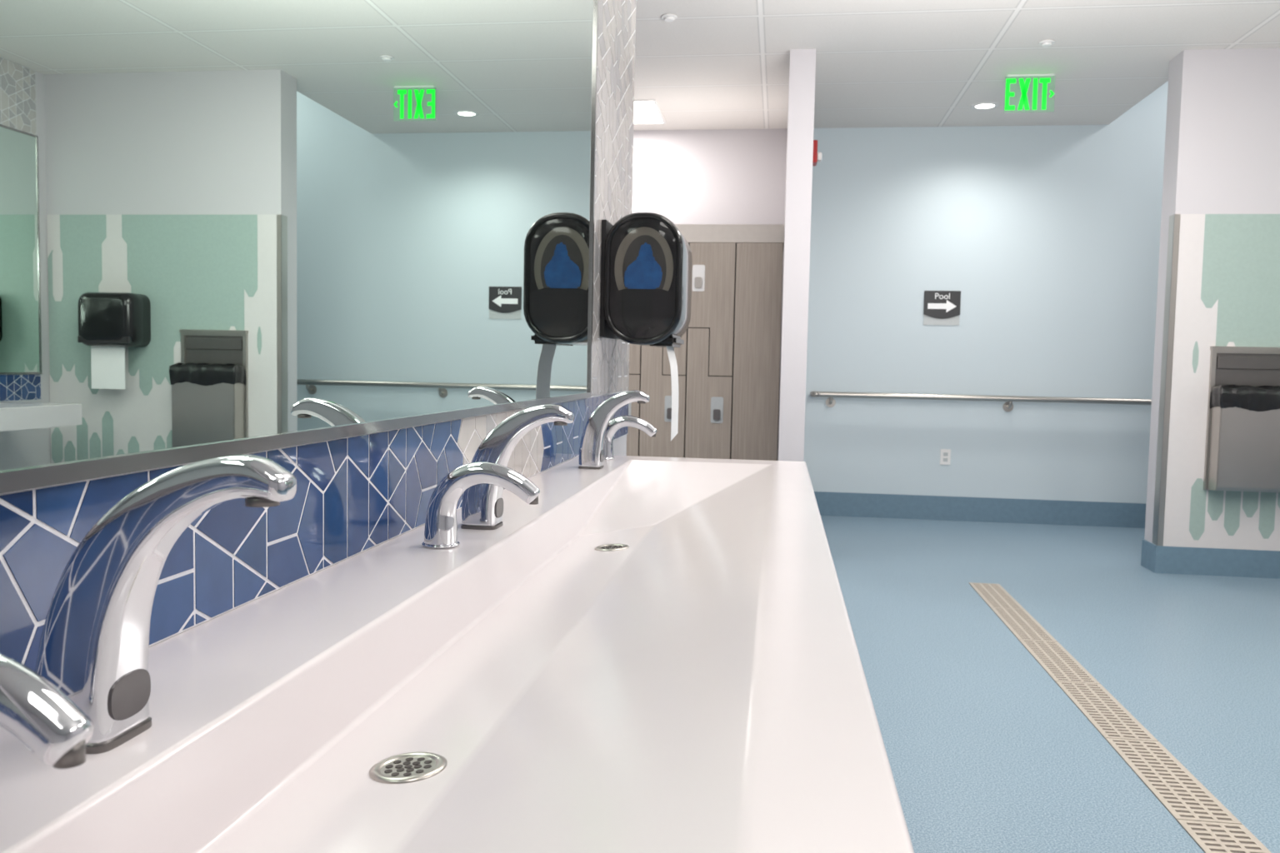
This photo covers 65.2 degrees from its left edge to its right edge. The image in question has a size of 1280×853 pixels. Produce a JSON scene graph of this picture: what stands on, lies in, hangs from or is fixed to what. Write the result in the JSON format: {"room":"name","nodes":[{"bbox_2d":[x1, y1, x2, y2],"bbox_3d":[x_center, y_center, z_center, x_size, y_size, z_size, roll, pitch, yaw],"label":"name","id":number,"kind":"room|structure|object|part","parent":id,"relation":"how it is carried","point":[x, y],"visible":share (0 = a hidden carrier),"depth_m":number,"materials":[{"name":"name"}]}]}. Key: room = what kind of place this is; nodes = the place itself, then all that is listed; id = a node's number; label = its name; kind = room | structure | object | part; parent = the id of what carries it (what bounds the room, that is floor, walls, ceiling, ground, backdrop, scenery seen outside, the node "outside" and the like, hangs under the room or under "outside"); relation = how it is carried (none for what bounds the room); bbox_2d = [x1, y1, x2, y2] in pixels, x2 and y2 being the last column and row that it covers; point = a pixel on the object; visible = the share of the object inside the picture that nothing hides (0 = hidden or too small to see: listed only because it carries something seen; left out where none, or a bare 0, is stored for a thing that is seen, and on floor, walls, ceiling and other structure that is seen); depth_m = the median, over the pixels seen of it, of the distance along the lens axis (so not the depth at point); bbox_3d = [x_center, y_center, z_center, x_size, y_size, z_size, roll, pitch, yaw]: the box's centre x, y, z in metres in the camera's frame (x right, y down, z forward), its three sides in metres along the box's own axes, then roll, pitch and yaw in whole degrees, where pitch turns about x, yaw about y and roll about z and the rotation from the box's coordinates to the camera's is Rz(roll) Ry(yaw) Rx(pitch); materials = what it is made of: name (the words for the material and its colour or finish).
{"room":"public restroom","nodes":[
{"label":"public restroom","id":0,"kind":"room"},
{"bbox_2d":[612,435,626,455],"bbox_3d":[-0.501,-0.349,0.327,0.150,2.815,5.750,2,4,8],"label":"wall","id":1,"kind":"structure","parent":0,"point":[619,444],"depth_m":3.07,"materials":[{"name":"grey paint"}]},
{"bbox_2d":[0,0,598,494],"bbox_3d":[-0.325,-0.689,0.944,0.013,1.416,3.060,2,4,8],"label":"wall mirror","id":2,"kind":"object","parent":1,"relation":"attached to","point":[228,227],"visible":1,"depth_m":0.94,"materials":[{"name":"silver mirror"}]},
{"bbox_2d":[0,391,628,671],"bbox_3d":[-0.297,0.066,1.334,0.004,0.138,3.749,2,4,8],"label":"tile backsplash","id":3,"kind":"structure","parent":1,"relation":"attached to","point":[355,495],"depth_m":0.95,"materials":[{"name":"blue tile"}]},
{"bbox_2d":[0,455,914,852],"bbox_3d":[-0.092,0.230,0.866,0.546,0.122,3.160,2,4,8],"label":"sink","id":4,"kind":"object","parent":1,"relation":"attached to","point":[699,685],"depth_m":0.73,"materials":[{"name":"white ceramic"}]},
{"bbox_2d":[0,653,94,769],"bbox_3d":[-0.300,0.141,0.422,0.144,0.104,0.045,2,4,8],"label":"spout","id":5,"kind":"object","parent":4,"relation":"on","point":[34,712],"visible":1,"depth_m":0.41,"materials":[{"name":"silver metal"}]},
{"bbox_2d":[35,455,296,754],"bbox_3d":[-0.271,0.099,0.577,0.148,0.169,0.052,2,4,8],"label":"faucet","id":6,"kind":"object","parent":4,"relation":"on","point":[94,646],"visible":0.98,"depth_m":0.56,"materials":[{"name":"silver metal"}]},
{"bbox_2d":[369,752,447,784],"bbox_3d":[-0.159,0.234,0.689,0.052,0.006,0.052,1,4,2],"label":"sink drain","id":7,"kind":"object","parent":4,"relation":"on","point":[408,767],"visible":1,"depth_m":0.69,"materials":[{"name":"metal"}]},
{"bbox_3d":[-0.160,0.235,0.689,0.038,0.001,0.038,-3,3,8],"label":"strainer plate","id":8,"kind":"part","parent":7,"relation":"part of","materials":[{"name":"metal"}]},
{"bbox_2d":[421,461,539,549],"bbox_3d":[-0.191,0.094,1.202,0.144,0.104,0.045,2,4,8],"label":"spout","id":9,"kind":"object","parent":4,"relation":"on","point":[441,525],"visible":1,"depth_m":1.19,"materials":[{"name":"silver metal"}]},
{"bbox_2d":[460,404,574,529],"bbox_3d":[-0.164,0.053,1.347,0.148,0.169,0.052,2,4,8],"label":"faucet","id":10,"kind":"object","parent":4,"relation":"on","point":[482,504],"visible":0.94,"depth_m":1.33,"materials":[{"name":"metal"}]},
{"bbox_2d":[594,544,629,551],"bbox_3d":[-0.043,0.184,1.524,0.052,0.006,0.052,1,4,2],"label":"sink drain","id":11,"kind":"object","parent":4,"relation":"on","point":[607,547],"visible":1,"depth_m":1.52,"materials":[{"name":"metal"}]},
{"bbox_3d":[-0.043,0.185,1.524,0.038,0.001,0.038,-3,3,8],"label":"strainer plate","id":12,"kind":"part","parent":11,"relation":"part of","materials":[{"name":"metal"}]},
{"bbox_2d":[578,390,649,469],"bbox_3d":[-0.054,0.006,2.132,0.148,0.169,0.052,2,4,8],"label":"faucet","id":13,"kind":"object","parent":4,"relation":"on","point":[591,449],"visible":1,"depth_m":2.12,"materials":[{"name":"metal"}]},
{"bbox_2d":[603,415,656,459],"bbox_3d":[-0.032,0.026,2.342,0.144,0.104,0.045,2,4,8],"label":"spout","id":14,"kind":"object","parent":4,"relation":"on","point":[615,424],"visible":0.83,"depth_m":2.33,"materials":[{"name":"silver metal"}]},
{"bbox_2d":[591,0,635,396],"bbox_3d":[-0.067,-0.997,2.789,0.004,1.811,0.685,2,4,8],"label":"cladding","id":15,"kind":"object","parent":1,"relation":"attached to","point":[616,18],"visible":0.73,"depth_m":2.76,"materials":[{"name":"white tile"}]},
{"bbox_2d":[600,212,692,440],"bbox_3d":[0.020,-0.268,2.759,0.216,0.600,0.308,2,4,8],"label":"paper towel dispenser","id":16,"kind":"object","parent":15,"relation":"attached to","point":[647,261],"visible":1,"depth_m":2.62,"materials":[{"name":"plastic"}]},
{"bbox_3d":[-0.078,-0.398,2.768,0.012,0.305,0.280,2,4,8],"label":"plate","id":17,"kind":"part","parent":16,"relation":"part of","materials":[{"name":"black plastic"}]},
{"bbox_2d":[777,49,815,461],"bbox_3d":[0.985,-0.702,6.430,0.140,2.815,1.830,2,4,8],"label":"wall partition","id":18,"kind":"structure","parent":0,"point":[802,62],"depth_m":5.51,"materials":[{"name":"grey paint"}]},
{"bbox_2d":[812,140,821,165],"bbox_3d":[1.109,-1.727,6.316,0.080,0.140,0.120,2,4,8],"label":"fire alarm","id":19,"kind":"object","parent":18,"relation":"attached to","point":[817,157],"visible":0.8,"depth_m":6.26,"materials":[{"name":"red plastic"}]},
{"bbox_2d":[631,80,1168,503],"bbox_3d":[1.940,-1.080,7.276,8.400,3.500,0.150,2,4,8],"label":"wall","id":20,"kind":"structure","parent":0,"point":[1048,237],"depth_m":7.16,"materials":[{"name":"blue paint"}]},
{"bbox_2d":[923,290,960,325],"bbox_3d":[2.167,-0.851,7.177,0.254,0.245,0.010,2,4,8],"label":"sign","id":21,"kind":"object","parent":20,"relation":"attached to","point":[941,307],"visible":1,"depth_m":7.17,"materials":[{"name":"grey plastic"}]},
{"bbox_3d":[2.167,-0.846,7.181,0.250,0.235,0.004,2,4,8],"label":"plate","id":22,"kind":"part","parent":21,"relation":"part of","materials":[{"name":"white plastic"}]},
{"bbox_2d":[940,449,950,464],"bbox_3d":[2.210,0.221,7.236,0.072,0.114,0.008,2,4,8],"label":"wall outlet","id":23,"kind":"object","parent":20,"relation":"attached to","point":[945,454],"visible":1,"depth_m":7.23,"materials":[{"name":"white plastic"}]},
{"bbox_2d":[814,491,1146,528],"bbox_3d":[3.505,0.630,7.079,4.750,0.175,0.012,2,4,8],"label":"baseboard","id":24,"kind":"structure","parent":20,"relation":"attached to","point":[839,504],"depth_m":7.21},
{"bbox_2d":[810,390,1151,411],"bbox_3d":[2.537,-0.163,7.118,2.622,0.117,0.106,2,4,8],"label":"handrail","id":25,"kind":"object","parent":20,"relation":"attached to","point":[830,402],"visible":0.78,"depth_m":7.09,"materials":[{"name":"metal"}]},
{"bbox_3d":[2.538,-0.201,7.115,2.622,0.042,0.105,2,4,8],"label":"rail","id":26,"kind":"part","parent":25,"relation":"part of","materials":[{"name":"metal"}]},
{"bbox_2d":[633,0,1279,130],"bbox_3d":[1.264,-1.891,2.189,8.400,0.100,10.300,2,4,8],"label":"ceiling","id":27,"kind":"structure","parent":0,"point":[721,64],"depth_m":5.47,"materials":[{"name":"white paint"}]},
{"bbox_2d":[634,99,666,124],"bbox_3d":[-0.157,-2.162,6.891,0.610,0.006,0.640,2,4,8],"label":"ceiling light","id":28,"kind":"object","parent":27,"relation":"attached to","point":[646,112],"depth_m":6.88,"materials":[{"name":"white plastic"}]},
{"bbox_2d":[660,13,677,21],"bbox_3d":[0.145,-2.028,4.966,0.080,0.020,0.080,2,4,8],"label":"sprinkler","id":29,"kind":"object","parent":27,"relation":"attached to","point":[668,17],"visible":1,"depth_m":4.95,"materials":[{"name":"white plastic"}]},
{"bbox_2d":[971,102,998,109],"bbox_3d":[2.249,-2.090,6.520,0.170,0.006,0.170,2,4,8],"label":"recessed light","id":30,"kind":"object","parent":27,"relation":"in","point":[981,106],"visible":1,"depth_m":6.52,"materials":[{"name":"white plastic"}]},
{"bbox_2d":[1005,74,1054,109],"bbox_3d":[2.274,-1.944,5.838,0.280,0.212,0.036,2,4,8],"label":"exit sign","id":31,"kind":"object","parent":27,"relation":"hanging from","point":[1024,87],"visible":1,"depth_m":5.83,"materials":[{"name":"green plastic"}]},
{"bbox_2d":[1038,39,1054,47],"bbox_3d":[2.130,-2.005,5.237,0.080,0.020,0.080,2,4,8],"label":"sprinkler","id":32,"kind":"object","parent":27,"relation":"attached to","point":[1048,42],"visible":1,"depth_m":5.22,"materials":[{"name":"white plastic"}]},
{"bbox_2d":[820,515,1279,852],"bbox_3d":[1.206,1.018,2.371,8.400,0.100,10.300,2,4,8],"label":"floor","id":33,"kind":"structure","parent":0,"point":[987,752],"depth_m":3.57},
{"bbox_2d":[626,343,641,456],"bbox_3d":[-0.116,-0.280,6.816,0.298,1.880,0.520,2,4,8],"label":"locker","id":34,"kind":"object","parent":33,"relation":"on","point":[635,351],"visible":0.02,"depth_m":6.57,"materials":[{"name":"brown wood"}]},
{"bbox_3d":[-0.098,-0.124,6.577,0.080,0.170,0.006,2,4,8],"label":"lock plate","id":35,"kind":"part","parent":34,"relation":"part of","materials":[{"name":"silver metal"}]},
{"bbox_3d":[-0.152,-0.042,6.603,0.294,1.224,0.020,2,4,8],"label":"door","id":36,"kind":"part","parent":34,"relation":"part of","materials":[{"name":"grey wood"}]},
{"bbox_3d":[-0.138,-0.775,6.557,0.294,0.854,0.020,2,4,8],"label":"door","id":37,"kind":"part","parent":34,"relation":"part of","materials":[{"name":"grey wood"}]},
{"bbox_2d":[639,242,689,457],"bbox_3d":[0.183,-0.271,6.775,0.298,1.880,0.520,2,4,8],"label":"locker","id":38,"kind":"object","parent":33,"relation":"on","point":[656,382],"visible":0.24,"depth_m":6.54,"materials":[{"name":"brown wood"}]},
{"bbox_3d":[0.147,-0.033,6.562,0.294,1.224,0.020,2,4,8],"label":"door","id":39,"kind":"part","parent":38,"relation":"part of","materials":[{"name":"grey wood"}]},
{"bbox_3d":[0.201,-0.116,6.536,0.080,0.170,0.006,2,4,8],"label":"lock plate","id":40,"kind":"part","parent":38,"relation":"part of","materials":[{"name":"silver metal"}]},
{"bbox_3d":[0.199,-0.085,6.528,0.045,0.070,0.014,2,4,8],"label":"lock knob","id":41,"kind":"part","parent":38,"relation":"part of","materials":[{"name":"metal"}]},
{"bbox_3d":[0.161,-0.767,6.516,0.294,0.854,0.020,2,4,8],"label":"door","id":42,"kind":"part","parent":38,"relation":"part of","materials":[{"name":"grey wood"}]},
{"bbox_2d":[685,242,736,459],"bbox_3d":[0.482,-0.263,6.734,0.298,1.880,0.520,2,4,8],"label":"locker","id":43,"kind":"object","parent":33,"relation":"on","point":[711,327],"visible":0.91,"depth_m":6.48,"materials":[{"name":"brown wood"}]},
{"bbox_3d":[0.376,-0.929,6.453,0.045,0.070,0.014,2,4,8],"label":"lock knob","id":44,"kind":"part","parent":43,"relation":"part of","materials":[{"name":"metal"}]},
{"bbox_3d":[0.378,-0.959,6.461,0.080,0.170,0.006,2,4,8],"label":"lock plate","id":45,"kind":"part","parent":43,"relation":"part of","materials":[{"name":"white plastic"}]},
{"bbox_3d":[0.446,-0.025,6.521,0.294,1.224,0.020,2,4,8],"label":"door","id":46,"kind":"part","parent":43,"relation":"part of","materials":[{"name":"grey wood"}]},
{"bbox_3d":[0.460,-0.758,6.475,0.294,0.854,0.020,2,4,8],"label":"door","id":47,"kind":"part","parent":43,"relation":"part of","materials":[{"name":"grey wood"}]},
{"bbox_3d":[0.498,-0.077,6.487,0.045,0.070,0.014,2,4,8],"label":"lock knob","id":48,"kind":"part","parent":43,"relation":"part of","materials":[{"name":"metal"}]},
{"bbox_3d":[0.500,-0.107,6.495,0.080,0.170,0.006,2,4,8],"label":"lock plate","id":49,"kind":"part","parent":43,"relation":"part of","materials":[{"name":"silver metal"}]},
{"bbox_2d":[730,242,783,460],"bbox_3d":[0.782,-0.255,6.703,0.298,1.880,0.500,2,4,8],"label":"locker","id":50,"kind":"object","parent":33,"relation":"on","point":[758,266],"visible":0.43,"depth_m":6.44,"materials":[{"name":"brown wood"}]},
{"bbox_2d":[675,224,784,249],"bbox_3d":[0.594,-1.256,6.672,0.728,0.115,0.495,2,4,8],"label":"cabinet filler","id":51,"kind":"object","parent":50,"relation":"on","point":[757,233],"visible":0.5,"depth_m":6.42,"materials":[{"name":"beige wood"}]},
{"bbox_2d":[969,582,1271,852],"bbox_3d":[1.537,0.901,3.511,0.150,0.004,3.260,2,4,8],"label":"drain","id":52,"kind":"object","parent":33,"relation":"on","point":[1204,818],"visible":1,"depth_m":2.93,"materials":[{"name":"tan plastic"}]},
{"bbox_2d":[1144,48,1279,543],"bbox_3d":[3.655,-0.584,5.403,1.565,2.815,0.200,2,4,8],"label":"wall","id":53,"kind":"structure","parent":0,"point":[1222,153],"depth_m":5.33,"materials":[{"name":"grey paint"}]},
{"bbox_2d":[1152,214,1180,546],"bbox_3d":[2.874,-0.245,5.463,0.029,1.800,0.078,2,4,8],"label":"guard","id":54,"kind":"object","parent":53,"relation":"attached to","point":[1174,220],"visible":1,"depth_m":5.44,"materials":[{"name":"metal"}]},
{"bbox_2d":[1140,539,1279,579],"bbox_3d":[3.622,0.746,5.481,1.577,0.150,0.214,2,4,8],"label":"baseboard","id":55,"kind":"structure","parent":53,"relation":"attached to","point":[1157,559],"depth_m":5.44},
{"bbox_2d":[1163,214,1279,550],"bbox_3d":[3.639,-0.221,5.322,1.545,1.800,0.008,2,4,8],"label":"wall panel","id":56,"kind":"object","parent":53,"relation":"attached to","point":[1228,281],"visible":0.68,"depth_m":5.39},
{"bbox_2d":[1203,346,1279,492],"bbox_3d":[3.270,-0.035,5.304,0.438,0.775,0.152,2,4,8],"label":"receptacle","id":57,"kind":"object","parent":56,"relation":"attached to","point":[1242,449],"visible":1,"depth_m":5.27,"materials":[{"name":"metal"}]}
]}

